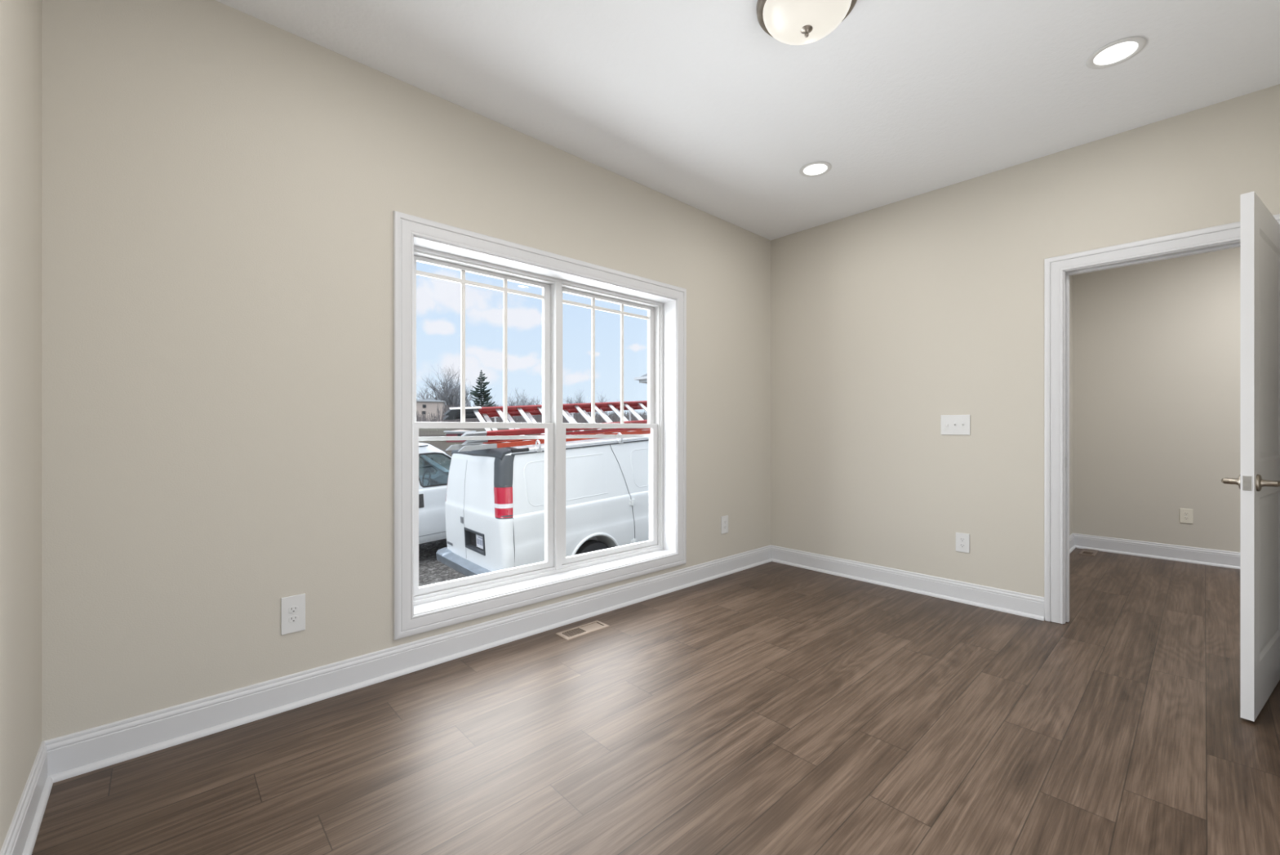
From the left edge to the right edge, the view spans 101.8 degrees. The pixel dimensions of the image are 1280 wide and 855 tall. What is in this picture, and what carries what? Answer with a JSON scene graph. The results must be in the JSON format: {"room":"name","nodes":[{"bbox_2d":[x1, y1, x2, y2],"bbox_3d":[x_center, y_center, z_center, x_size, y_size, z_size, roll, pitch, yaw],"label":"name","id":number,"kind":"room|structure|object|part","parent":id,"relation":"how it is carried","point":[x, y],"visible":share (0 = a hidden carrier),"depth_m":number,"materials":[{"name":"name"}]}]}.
{"room":"empty room","nodes":[
{"label":"empty room","id":0,"kind":"room"},
{"bbox_2d":[0,0,41,850],"bbox_3d":[-0.886,-0.236,0.402,0.200,3.143,3.252,0,0,-43],"label":"wall","id":1,"kind":"structure","parent":0,"point":[20,20],"depth_m":1.41,"materials":[{"name":"beige paint"}]},
{"bbox_2d":[0,741,53,854],"bbox_3d":[-0.870,1.069,0.553,0.027,0.132,3.052,0,0,-43],"label":"baseboard","id":2,"kind":"structure","parent":1,"relation":"attached to","point":[20,837],"depth_m":1.45,"materials":[{"name":"white paint"}]},
{"bbox_2d":[41,0,770,741],"bbox_3d":[-0.493,-0.236,3.115,4.455,3.143,0.205,0,0,-43],"label":"wall","id":3,"kind":"structure","parent":0,"point":[223,185],"depth_m":2.03,"materials":[{"name":"beige paint"}]},
{"bbox_2d":[280,593,305,635],"bbox_3d":[-1.413,0.759,2.122,0.084,0.150,0.008,0,0,-43],"label":"wall outlet","id":4,"kind":"object","parent":3,"relation":"attached to","point":[292,607],"visible":1,"depth_m":2.12,"materials":[{"name":"white plastic"}]},
{"bbox_2d":[288,605,298,613],"bbox_3d":[-1.412,0.740,2.120,0.034,0.029,0.003,0,0,-43],"label":"receptacle","id":5,"kind":"object","parent":4,"relation":"attached to","point":[292,609],"depth_m":2.12,"materials":[{"name":"grey plastic"}]},
{"bbox_2d":[288,614,298,622],"bbox_3d":[-1.412,0.778,2.120,0.034,0.029,0.003,0,0,-43],"label":"receptacle","id":6,"kind":"object","parent":4,"relation":"attached to","point":[292,618],"depth_m":2.12,"materials":[{"name":"grey plastic"}]},
{"bbox_2d":[42,544,771,782],"bbox_3d":[-0.387,1.069,3.055,4.130,0.132,0.027,0,0,-43],"label":"baseboard","id":7,"kind":"structure","parent":3,"relation":"attached to","point":[81,752],"depth_m":2.20,"materials":[{"name":"white paint"}]},
{"bbox_2d":[393,210,686,639],"bbox_3d":[-0.399,-0.011,3.050,1.978,1.963,0.018,0,0,-43],"label":"window frame","id":8,"kind":"structure","parent":3,"relation":"attached to","point":[405,225],"depth_m":2.56,"materials":[{"name":"white paint"}]},
{"bbox_2d":[413,235,676,615],"bbox_3d":[-0.482,-0.011,3.140,1.832,1.817,0.225,0,0,-43],"label":"window","id":9,"kind":"structure","parent":3,"relation":"in","point":[661,317],"depth_m":3.15,"materials":[{"name":"white paint"}]},
{"bbox_3d":[-0.865,-0.436,2.904,0.842,0.873,0.028,0,0,-43],"label":"sash","id":10,"kind":"part","parent":9,"relation":"part of","materials":[{"name":"white plastic"}]},
{"bbox_3d":[-0.879,0.443,2.918,0.840,0.794,0.009,0,0,-43],"label":"screen frame","id":11,"kind":"part","parent":9,"relation":"part of","materials":[{"name":"white plastic"}]},
{"bbox_3d":[-0.843,0.405,2.880,0.842,0.871,0.030,0,0,-43],"label":"sash","id":12,"kind":"part","parent":9,"relation":"part of","materials":[{"name":"white plastic"}]},
{"bbox_3d":[-0.214,-0.436,3.504,0.838,0.873,0.028,0,0,-43],"label":"sash","id":13,"kind":"part","parent":9,"relation":"part of","materials":[{"name":"white plastic"}]},
{"bbox_3d":[-0.227,0.443,3.519,0.836,0.794,0.009,0,0,-43],"label":"screen frame","id":14,"kind":"part","parent":9,"relation":"part of","materials":[{"name":"white plastic"}]},
{"bbox_3d":[-0.191,0.405,3.480,0.838,0.871,0.030,0,0,-43],"label":"sash","id":15,"kind":"part","parent":9,"relation":"part of","materials":[{"name":"white plastic"}]},
{"bbox_2d":[720,515,728,533],"bbox_3d":[0.656,0.749,4.030,0.084,0.135,0.008,0,0,-43],"label":"wall outlet","id":16,"kind":"object","parent":3,"relation":"attached to","point":[724,519],"visible":1,"depth_m":4.03,"materials":[{"name":"white plastic"}]},
{"bbox_2d":[31,547,1279,854],"bbox_3d":[2.158,1.135,2.175,6.779,0.001,4.871,0,0,-43],"label":"floor","id":17,"kind":"structure","parent":0,"point":[771,708],"depth_m":1.87,"materials":[{"name":"brown wood"}]},
{"bbox_2d":[555,620,609,639],"bbox_3d":[-0.318,1.132,2.923,0.292,0.005,0.118,0,0,-43],"label":"floor vent","id":18,"kind":"object","parent":17,"relation":"in","point":[577,631],"visible":1,"depth_m":2.91,"materials":[{"name":"brown metal"}]},
{"bbox_2d":[563,628,584,636],"bbox_3d":[-0.366,1.132,2.879,0.118,0.003,0.074,0,0,-43],"label":"grille","id":19,"kind":"object","parent":18,"relation":"attached to","point":[571,632],"depth_m":2.88,"materials":[{"name":"brown metal"}]},
{"bbox_3d":[-0.273,1.133,2.965,0.112,0.002,0.072,0,0,-43],"label":"damper plate","id":20,"kind":"part","parent":18,"relation":"part of","materials":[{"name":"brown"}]},
{"bbox_2d":[1078,548,1098,555],"bbox_3d":[4.092,1.132,4.745,0.300,0.005,0.110,0,0,-43],"label":"floor vent","id":21,"kind":"object","parent":17,"relation":"in","point":[1085,551],"visible":1,"depth_m":4.73,"materials":[{"name":"brown metal"}]},
{"bbox_2d":[215,0,1279,239],"bbox_3d":[0.638,-1.708,1.943,4.130,0.200,3.052,0,0,-43],"label":"ceiling","id":22,"kind":"structure","parent":0,"point":[693,103],"depth_m":2.40,"materials":[{"name":"white paint"}]},
{"bbox_2d":[755,0,857,44],"bbox_3d":[0.620,-1.530,1.936,0.366,0.153,0.366,0,0,-43],"label":"ceiling light","id":23,"kind":"object","parent":22,"relation":"attached to","point":[790,22],"visible":1,"depth_m":1.91,"materials":[{"name":"white glass"}]},
{"bbox_2d":[799,161,831,177],"bbox_3d":[1.089,-1.604,3.233,0.191,0.007,0.191,0,0,-43],"label":"recessed light","id":24,"kind":"object","parent":22,"relation":"in","point":[814,169],"visible":1,"depth_m":3.23,"materials":[{"name":"white plastic"}]},
{"bbox_2d":[1085,36,1146,69],"bbox_3d":[2.039,-1.604,2.232,0.191,0.007,0.191,0,0,-43],"label":"recessed light","id":25,"kind":"object","parent":22,"relation":"in","point":[1117,52],"visible":1,"depth_m":2.23,"materials":[{"name":"white plastic"}]},
{"bbox_2d":[770,84,1279,596],"bbox_3d":[2.270,-0.236,3.312,0.125,3.143,3.252,0,0,-43],"label":"wall","id":26,"kind":"structure","parent":0,"point":[887,321],"depth_m":3.43,"materials":[{"name":"beige paint"}]},
{"bbox_2d":[770,544,1044,620],"bbox_3d":[1.750,1.069,3.764,0.027,0.132,1.882,0,0,-43],"label":"baseboard","id":27,"kind":"structure","parent":26,"relation":"attached to","point":[1019,603],"depth_m":3.57,"materials":[{"name":"white paint"}]},
{"bbox_2d":[940,414,970,435],"bbox_3d":[2.071,-0.020,3.421,0.019,0.132,0.172,0,0,-43],"label":"switch plate","id":28,"kind":"object","parent":26,"relation":"attached to","point":[950,424],"visible":1,"depth_m":3.42,"materials":[{"name":"white plastic"}]},
{"bbox_2d":[955,532,969,552],"bbox_3d":[2.104,0.748,3.393,0.008,0.124,0.080,0,0,-43],"label":"wall outlet","id":29,"kind":"object","parent":26,"relation":"attached to","point":[962,540],"visible":1,"depth_m":3.39,"materials":[{"name":"white plastic"}]},
{"bbox_2d":[959,537,965,542],"bbox_3d":[2.102,0.729,3.392,0.003,0.029,0.034,0,0,-43],"label":"receptacle","id":30,"kind":"object","parent":29,"relation":"attached to","point":[961,539],"depth_m":3.39,"materials":[{"name":"grey plastic"}]},
{"bbox_2d":[959,542,965,547],"bbox_3d":[2.102,0.767,3.392,0.003,0.029,0.034,0,0,-43],"label":"receptacle","id":31,"kind":"object","parent":29,"relation":"attached to","point":[961,544],"depth_m":3.39,"materials":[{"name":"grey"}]},
{"bbox_2d":[1044,213,1279,623],"bbox_3d":[2.761,0.068,2.765,0.144,2.132,0.958,0,0,-43],"label":"door frame","id":32,"kind":"structure","parent":26,"relation":"attached to","point":[1054,267],"depth_m":3.03,"materials":[{"name":"white paint"}]},
{"bbox_2d":[1221,191,1279,720],"bbox_3d":[2.659,0.109,2.214,0.787,2.028,0.157,0,0,-33],"label":"door","id":33,"kind":"structure","parent":26,"relation":"in","point":[1258,482],"depth_m":2.04,"materials":[{"name":"white paint"}]},
{"bbox_3d":[2.398,0.213,2.100,0.148,0.066,0.062,0,0,-33],"label":"handle","id":34,"kind":"part","parent":33,"relation":"part of","materials":[{"name":"silver metal"}]},
{"bbox_3d":[2.340,0.213,2.005,0.002,0.057,0.025,0,0,-33],"label":"latch plate","id":35,"kind":"part","parent":33,"relation":"part of","materials":[{"name":"silver metal"}]},
{"bbox_3d":[2.451,0.213,2.021,0.148,0.066,0.062,0,0,-33],"label":"handle","id":36,"kind":"part","parent":33,"relation":"part of","materials":[{"name":"silver metal"}]},
{"bbox_2d":[1069,275,1072,535],"bbox_3d":[3.186,-0.236,4.198,2.424,3.143,0.150,0,0,-43],"label":"wall","id":37,"kind":"structure","parent":0,"point":[1070,276],"depth_m":4.89,"materials":[{"name":"beige paint"}]},
{"bbox_2d":[1069,533,1075,553],"bbox_3d":[3.246,1.069,4.133,2.424,0.132,0.027,0,0,-43],"label":"baseboard","id":38,"kind":"structure","parent":37,"relation":"attached to","point":[1072,546],"depth_m":4.85,"materials":[{"name":"white paint"}]},
{"bbox_2d":[1072,247,1239,551],"bbox_3d":[5.167,-0.236,3.948,0.150,3.143,3.202,0,0,-43],"label":"wall","id":39,"kind":"structure","parent":0,"point":[1156,344],"depth_m":4.54,"materials":[{"name":"beige paint"}]},
{"bbox_2d":[1073,533,1239,568],"bbox_3d":[5.153,1.069,3.833,0.027,0.132,3.052,0,0,-43],"label":"baseboard","id":40,"kind":"structure","parent":39,"relation":"attached to","point":[1231,559],"depth_m":4.52,"materials":[{"name":"white paint"}]},
{"bbox_2d":[1179,507,1192,523],"bbox_3d":[4.632,0.746,4.411,0.008,0.122,0.078,0,0,-43],"label":"wall outlet","id":41,"kind":"object","parent":39,"relation":"attached to","point":[1185,514],"visible":1,"depth_m":4.41,"materials":[{"name":"beige plastic"}]},
{"label":"outside","id":42,"kind":"structure","parent":0,"visible":0},
{"bbox_2d":[418,427,613,586],"bbox_3d":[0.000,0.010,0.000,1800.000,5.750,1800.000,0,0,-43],"label":"ground","id":43,"kind":"structure","parent":42,"point":[431,571],"depth_m":10.21,"materials":[{"name":"grey stone"}]},
{"bbox_2d":[416,382,434,399],"bbox_3d":[-45.374,-5.692,109.472,6.256,9.540,7.339,0,0,-43],"label":"bare tree","id":44,"kind":"object","parent":43,"relation":"on","point":[427,382],"visible":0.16,"depth_m":109.99,"materials":[{"name":"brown plant"}]},
{"bbox_2d":[416,398,446,422],"bbox_3d":[-25.266,-1.710,62.000,3.900,3.500,4.100,0,0,-18],"label":"house","id":45,"kind":"structure","parent":43,"relation":"on","point":[428,406],"depth_m":60.34,"materials":[{"name":"beige"}]},
{"bbox_2d":[418,442,451,543],"bbox_3d":[-4.869,1.338,9.187,5.941,2.293,2.260,0,0,-41],"label":"cargo van","id":46,"kind":"object","parent":43,"relation":"on","point":[433,487],"visible":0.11,"depth_m":9.06,"materials":[{"name":"white paint"}]},
{"bbox_3d":[-3.737,1.244,8.868,0.100,0.240,0.030,-5,3,-41],"label":"door handle","id":47,"kind":"part","parent":46,"relation":"part of","materials":[{"name":"black plastic"}]},
{"bbox_2d":[422,457,434,472],"bbox_3d":[-4.427,0.786,10.923,0.180,0.300,0.205,-5,3,-41],"label":"mirror","id":48,"kind":"object","parent":46,"relation":"attached to","point":[426,465],"depth_m":10.88,"materials":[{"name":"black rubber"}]},
{"bbox_2d":[416,362,479,408],"bbox_3d":[-33.454,-6.256,91.032,11.472,11.143,14.784,0,0,-43],"label":"bare tree","id":49,"kind":"object","parent":43,"relation":"on","point":[446,397],"visible":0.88,"depth_m":90.85,"materials":[{"name":"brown plant"}]},
{"bbox_2d":[437,370,472,406],"bbox_3d":[-41.205,-7.094,115.844,12.187,12.565,13.045,0,0,-43],"label":"bare tree","id":50,"kind":"object","parent":43,"relation":"on","point":[468,403],"visible":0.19,"depth_m":117.28,"materials":[{"name":"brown plant"}]},
{"bbox_2d":[469,369,494,407],"bbox_3d":[-26.651,-5.353,87.796,4.954,8.899,5.071,0,0,-43],"label":"pine tree","id":51,"kind":"object","parent":43,"relation":"on","point":[486,397],"visible":0.8,"depth_m":87.54,"materials":[{"name":"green plant"}]},
{"bbox_2d":[507,391,520,405],"bbox_3d":[-30.540,-5.030,124.900,5.257,8.017,6.167,0,0,10],"label":"bare tree","id":52,"kind":"object","parent":43,"relation":"on","point":[511,391],"visible":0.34,"depth_m":124.39,"materials":[{"name":"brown plant"}]},
{"bbox_2d":[508,386,538,405],"bbox_3d":[-29.476,-5.681,127.529,9.197,9.482,9.844,0,0,-4],"label":"bare tree","id":53,"kind":"object","parent":43,"relation":"on","point":[519,397],"visible":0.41,"depth_m":128.28,"materials":[{"name":"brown plant"}]},
{"bbox_2d":[514,391,536,405],"bbox_3d":[-27.351,-5.279,120.687,6.630,8.618,5.652,0,0,3],"label":"bare tree","id":54,"kind":"object","parent":43,"relation":"on","point":[524,401],"visible":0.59,"depth_m":120.24,"materials":[{"name":"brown plant"}]},
{"bbox_2d":[416,403,647,422],"bbox_3d":[-15.415,-2.171,87.791,62.730,4.523,82.043,0,0,-43],"label":"thicket","id":55,"kind":"object","parent":43,"relation":"on","point":[614,417],"visible":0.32,"depth_m":55.04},
{"bbox_2d":[435,409,650,576],"bbox_3d":[-0.092,0.979,8.772,5.941,2.607,2.261,0,0,-41],"label":"cargo van","id":56,"kind":"object","parent":43,"relation":"on","point":[495,501],"visible":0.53,"depth_m":6.91,"materials":[{"name":"white paint"}]},
{"bbox_2d":[443,429,475,442],"bbox_3d":[-10.355,0.762,30.000,1.700,1.320,2.100,0,0,-18],"label":"roof rack","id":57,"kind":"object","parent":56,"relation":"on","point":[453,433],"visible":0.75,"depth_m":29.05,"materials":[{"name":"white metal"}]},
{"bbox_3d":[-2.418,1.247,7.066,0.020,0.090,0.077,-5,3,-41],"label":"handle","id":58,"kind":"part","parent":56,"relation":"part of","materials":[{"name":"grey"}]},
{"bbox_2d":[476,536,482,545],"bbox_3d":[-2.056,1.471,6.737,0.002,0.099,0.265,-5,3,-41],"label":"license plate","id":59,"kind":"object","parent":56,"relation":"attached to","point":[477,540],"depth_m":6.79,"materials":[{"name":"white metal"}]},
{"bbox_3d":[-2.052,1.482,6.738,0.004,0.165,0.320,-5,3,-41],"label":"number plate","id":60,"kind":"part","parent":56,"relation":"part of","materials":[{"name":"white metal"}]},
{"bbox_3d":[-2.102,0.315,7.040,0.349,0.151,1.600,-5,3,-41],"label":"roof trim","id":61,"kind":"part","parent":56,"relation":"part of","materials":[{"name":"grey plastic"}]},
{"bbox_2d":[493,485,512,519],"bbox_3d":[-1.661,0.895,6.287,0.280,0.393,0.129,0,0,14],"label":"tail light","id":62,"kind":"object","parent":56,"relation":"attached to","point":[503,495],"depth_m":6.26,"materials":[{"name":"red plastic"}]},
{"bbox_2d":[443,400,649,444],"bbox_3d":[-0.649,-0.153,8.384,4.851,0.822,0.627,0,0,-41],"label":"ladder","id":63,"kind":"object","parent":56,"relation":"on","point":[453,413],"visible":0.62,"depth_m":7.72,"materials":[{"name":"red metal"}]},
{"bbox_3d":[-2.463,-0.170,7.174,0.480,0.100,0.040,-5,39,-41],"label":"rail","id":64,"kind":"part","parent":63,"relation":"part of","materials":[{"name":"grey metal"}]},
{"bbox_3d":[-2.423,-0.227,7.091,0.480,0.100,0.040,-5,39,-41],"label":"rail","id":65,"kind":"part","parent":63,"relation":"part of","materials":[{"name":"grey plastic"}]},
{"bbox_3d":[-2.160,0.098,6.726,0.360,0.100,0.040,-5,39,-41],"label":"rail","id":66,"kind":"part","parent":63,"relation":"part of","materials":[{"name":"silver metal"}]},
{"bbox_3d":[-2.158,0.200,6.764,0.360,0.100,0.040,-5,39,-41],"label":"rail","id":67,"kind":"part","parent":63,"relation":"part of","materials":[{"name":"silver metal"}]},
{"bbox_3d":[-0.592,-0.381,8.666,4.360,0.088,0.032,-5,39,-41],"label":"rail","id":68,"kind":"part","parent":63,"relation":"part of","materials":[{"name":"metal"}]},
{"bbox_3d":[-0.678,-0.319,8.710,4.240,0.088,0.032,-5,39,-41],"label":"rail","id":69,"kind":"part","parent":63,"relation":"part of","materials":[{"name":"metal"}]},
{"bbox_3d":[-0.330,-0.056,8.301,4.480,0.088,0.032,-5,39,-41],"label":"rail","id":70,"kind":"part","parent":63,"relation":"part of","materials":[{"name":"metal"}]},
{"bbox_3d":[-0.373,0.050,8.300,4.360,0.088,0.032,-5,39,-41],"label":"rail","id":71,"kind":"part","parent":63,"relation":"part of","materials":[{"name":"metal"}]},
{"bbox_2d":[444,427,650,451],"bbox_3d":[-0.486,0.101,7.702,4.630,0.350,0.428,0,0,-41],"label":"ladder","id":72,"kind":"object","parent":56,"relation":"on","point":[463,447],"visible":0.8,"depth_m":6.63,"materials":[{"name":"red metal"}]},
{"bbox_3d":[-2.188,0.232,6.495,0.479,0.067,0.040,-5,3,-41],"label":"rail","id":73,"kind":"part","parent":72,"relation":"part of","materials":[{"name":"silver metal"}]},
{"bbox_3d":[-1.935,0.233,6.201,0.479,0.067,0.040,-5,3,-41],"label":"rail","id":74,"kind":"part","parent":72,"relation":"part of","materials":[{"name":"silver metal"}]},
{"bbox_3d":[-0.434,0.085,8.006,4.160,0.055,0.032,-5,3,-41],"label":"rail","id":75,"kind":"part","parent":72,"relation":"part of","materials":[{"name":"metal"}]},
{"bbox_3d":[-0.181,0.086,7.712,4.160,0.055,0.032,-5,3,-41],"label":"rail","id":76,"kind":"part","parent":72,"relation":"part of","materials":[{"name":"metal"}]},
{"bbox_3d":[-0.948,0.668,6.835,1.236,0.552,0.096,-5,3,-41],"label":"pressed panel","id":77,"kind":"part","parent":56,"relation":"part of","materials":[{"name":"white paint"}]},
{"bbox_3d":[-0.390,0.184,7.458,3.100,0.044,0.040,-5,3,-41],"label":"rack rail","id":78,"kind":"part","parent":56,"relation":"part of","materials":[{"name":"white metal"}]},
{"bbox_3d":[0.292,0.564,7.903,1.076,0.552,0.096,-5,3,-41],"label":"pressed panel","id":79,"kind":"part","parent":56,"relation":"part of","materials":[{"name":"white paint"}]},
{"bbox_2d":[563,389,585,415],"bbox_3d":[-14.307,-5.158,118.878,8.285,8.541,8.867,0,0,-19],"label":"bare tree","id":80,"kind":"object","parent":43,"relation":"on","point":[580,397],"visible":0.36,"depth_m":117.43,"materials":[{"name":"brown plant"}]},
{"bbox_2d":[596,391,607,411],"bbox_3d":[-8.138,-5.002,119.527,6.215,8.078,5.297,0,0,-42],"label":"bare tree","id":81,"kind":"object","parent":43,"relation":"on","point":[602,398],"visible":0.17,"depth_m":118.81,"materials":[{"name":"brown plant"}]},
{"bbox_2d":[633,373,647,383],"bbox_3d":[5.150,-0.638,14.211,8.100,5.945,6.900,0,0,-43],"label":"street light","id":82,"kind":"object","parent":43,"relation":"on","point":[643,379],"visible":0.09,"depth_m":13.88,"materials":[{"name":"grey metal"}]}
]}

